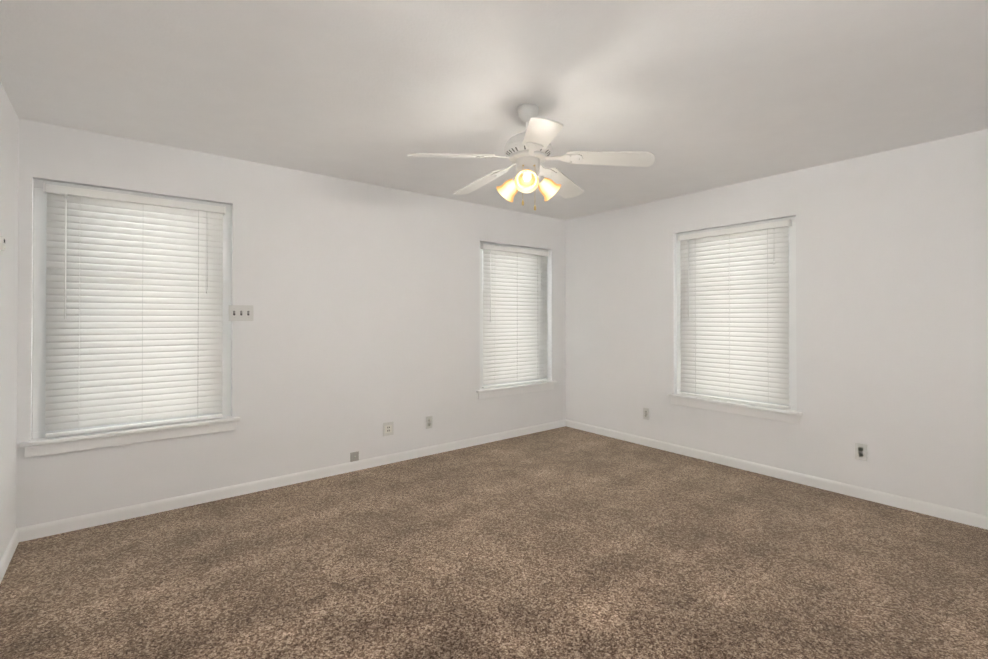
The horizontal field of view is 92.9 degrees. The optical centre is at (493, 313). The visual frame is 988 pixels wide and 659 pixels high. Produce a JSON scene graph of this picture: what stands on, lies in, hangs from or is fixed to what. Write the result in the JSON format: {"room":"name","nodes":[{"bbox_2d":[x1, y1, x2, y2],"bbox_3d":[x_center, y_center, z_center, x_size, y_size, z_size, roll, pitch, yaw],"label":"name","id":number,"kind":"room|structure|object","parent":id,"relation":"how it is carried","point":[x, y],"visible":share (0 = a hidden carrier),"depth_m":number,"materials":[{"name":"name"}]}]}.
{"room":"empty bedroom","nodes":[
{"label":"empty bedroom","id":0,"kind":"room"},
{"bbox_2d":[0,82,18,559],"bbox_3d":[-1.419,0.080,0.945,0.120,2.440,4.400,0,0,-39],"label":"wall","id":1,"kind":"structure","parent":0,"point":[9,128],"depth_m":2.48,"materials":[{"name":"paint"}]},
{"bbox_2d":[0,236,4,250],"bbox_3d":[-2.399,-0.341,2.289,0.021,0.070,0.044,0,0,-39],"label":"light switch","id":2,"kind":"object","parent":1,"relation":"attached to","point":[2,243],"visible":1,"depth_m":2.27,"materials":[{"name":"white plastic"}]},
{"bbox_2d":[0,529,18,583],"bbox_3d":[-1.366,1.261,0.979,0.014,0.078,4.400,0,0,-39],"label":"baseboard","id":3,"kind":"structure","parent":1,"relation":"attached to","point":[6,558],"depth_m":2.46,"materials":[{"name":"white paint"}]},
{"bbox_2d":[16,118,565,527],"bbox_3d":[-0.985,0.101,4.184,4.840,2.440,0.120,0,0,-39],"label":"wall","id":4,"kind":"structure","parent":0,"point":[362,327],"depth_m":3.73,"materials":[{"name":"paint"}]},
{"bbox_2d":[19,416,239,457],"bbox_3d":[-2.297,0.790,3.062,1.130,0.093,0.092,0,0,-39],"label":"window sill","id":5,"kind":"structure","parent":4,"relation":"attached to","point":[64,444],"depth_m":2.99,"materials":[{"name":"white paint"}]},
{"bbox_2d":[32,179,231,438],"bbox_3d":[-2.345,-0.026,3.128,1.040,1.543,0.066,0,0,-39],"label":"window","id":6,"kind":"structure","parent":4,"relation":"in","point":[39,309],"depth_m":2.81,"materials":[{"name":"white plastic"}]},
{"bbox_2d":[43,183,225,437],"bbox_3d":[-2.308,-0.017,3.081,0.948,1.510,0.048,0,0,-39],"label":"window blind","id":7,"kind":"object","parent":6,"relation":"attached to","point":[134,307],"visible":1,"depth_m":3.04,"materials":[{"name":"white plastic"}]},
{"bbox_2d":[229,305,253,320],"bbox_3d":[-1.837,-0.004,3.413,0.162,0.115,0.023,0,0,-39],"label":"light switch","id":8,"kind":"object","parent":4,"relation":"attached to","point":[240,312],"visible":1,"depth_m":3.41,"materials":[{"name":"white plastic"}]},
{"bbox_2d":[16,419,565,541],"bbox_3d":[-0.943,1.282,4.123,4.600,0.078,0.014,0,0,-39],"label":"baseboard","id":9,"kind":"structure","parent":4,"relation":"attached to","point":[31,532],"depth_m":3.42,"materials":[{"name":"white paint"}]},
{"bbox_2d":[350,451,358,461],"bbox_3d":[-1.169,1.202,3.942,0.072,0.076,0.016,0,0,-39],"label":"jack","id":10,"kind":"object","parent":4,"relation":"attached to","point":[354,456],"visible":1,"depth_m":3.94,"materials":[{"name":"white plastic"}]},
{"bbox_2d":[383,422,393,435],"bbox_3d":[-0.931,1.016,4.138,0.100,0.117,0.008,0,0,-39],"label":"electrical outlet","id":11,"kind":"object","parent":4,"relation":"attached to","point":[388,428],"visible":1,"depth_m":4.13,"materials":[{"name":"white plastic"}]},
{"bbox_2d":[426,416,432,428],"bbox_3d":[-0.606,1.018,4.397,0.070,0.115,0.009,0,0,-39],"label":"electrical outlet","id":12,"kind":"object","parent":4,"relation":"attached to","point":[429,421],"visible":1,"depth_m":4.39,"materials":[{"name":"white plastic"}]},
{"bbox_2d":[480,242,547,388],"bbox_3d":[0.208,0.018,5.166,1.040,1.521,0.066,0,0,-39],"label":"window","id":13,"kind":"structure","parent":4,"relation":"in","point":[481,313],"depth_m":4.88,"materials":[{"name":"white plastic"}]},
{"bbox_2d":[480,244,548,388],"bbox_3d":[0.245,0.027,5.120,0.948,1.488,0.048,0,0,-39],"label":"window blind","id":14,"kind":"object","parent":13,"relation":"attached to","point":[514,332],"visible":0.92,"depth_m":5.09,"materials":[{"name":"white plastic"}]},
{"bbox_2d":[476,381,556,398],"bbox_3d":[0.256,0.824,5.101,1.130,0.093,0.092,0,0,-39],"label":"window sill","id":15,"kind":"structure","parent":4,"relation":"attached to","point":[485,393],"depth_m":5.04,"materials":[{"name":"white paint"}]},
{"bbox_2d":[0,426,987,658],"bbox_3d":[0.425,1.359,2.409,4.840,0.100,4.640,0,0,-39],"label":"floor","id":16,"kind":"structure","parent":0,"point":[565,542],"depth_m":2.38,"materials":[{"name":"carpet"}]},
{"bbox_2d":[0,0,987,219],"bbox_3d":[0.425,-1.181,2.426,4.840,0.100,4.640,0,0,-39],"label":"ceiling","id":17,"kind":"structure","parent":0,"point":[692,96],"depth_m":2.30,"materials":[{"name":"paint"}]},
{"bbox_2d":[407,103,654,209],"bbox_3d":[0.154,-0.840,2.619,1.269,0.578,1.219,0,0,-39],"label":"fan","id":18,"kind":"object","parent":17,"relation":"hanging from","point":[528,150],"visible":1,"depth_m":2.50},
{"bbox_2d":[565,129,987,515],"bbox_3d":[2.270,0.099,3.890,0.120,2.440,4.400,0,0,-39],"label":"wall","id":19,"kind":"structure","parent":0,"point":[892,307],"depth_m":3.42,"materials":[{"name":"paint"}]},
{"bbox_2d":[643,408,648,419],"bbox_3d":[1.527,1.005,4.712,0.009,0.115,0.070,0,0,-39],"label":"electrical outlet","id":20,"kind":"object","parent":19,"relation":"attached to","point":[646,413],"visible":1,"depth_m":4.71,"materials":[{"name":"white plastic"}]},
{"bbox_2d":[667,394,802,423],"bbox_3d":[2.046,0.814,4.078,0.092,0.093,1.130,0,0,-39],"label":"window sill","id":21,"kind":"structure","parent":19,"relation":"attached to","point":[776,414],"depth_m":3.99,"materials":[{"name":"white paint"}]},
{"bbox_2d":[676,216,796,409],"bbox_3d":[2.107,-0.001,4.132,0.066,1.540,1.040,0,0,-39],"label":"window unit","id":22,"kind":"structure","parent":19,"relation":"in","point":[792,322],"depth_m":3.75,"materials":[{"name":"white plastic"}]},
{"bbox_2d":[678,219,791,408],"bbox_3d":[2.060,0.008,4.095,0.048,1.507,0.948,0,0,-39],"label":"window blind","id":23,"kind":"object","parent":22,"relation":"attached to","point":[734,309],"visible":0.94,"depth_m":4.04,"materials":[{"name":"white plastic"}]},
{"bbox_2d":[566,419,987,529],"bbox_3d":[2.217,1.280,3.841,0.014,0.078,4.400,0,0,-39],"label":"baseboard","id":24,"kind":"structure","parent":19,"relation":"attached to","point":[951,514],"depth_m":3.59,"materials":[{"name":"white paint"}]},
{"bbox_2d":[855,443,866,460],"bbox_3d":[2.616,0.986,3.347,0.009,0.115,0.070,0,0,-39],"label":"electrical outlet","id":25,"kind":"object","parent":19,"relation":"attached to","point":[860,451],"visible":1,"depth_m":3.34,"materials":[{"name":"white plastic"}]}
]}

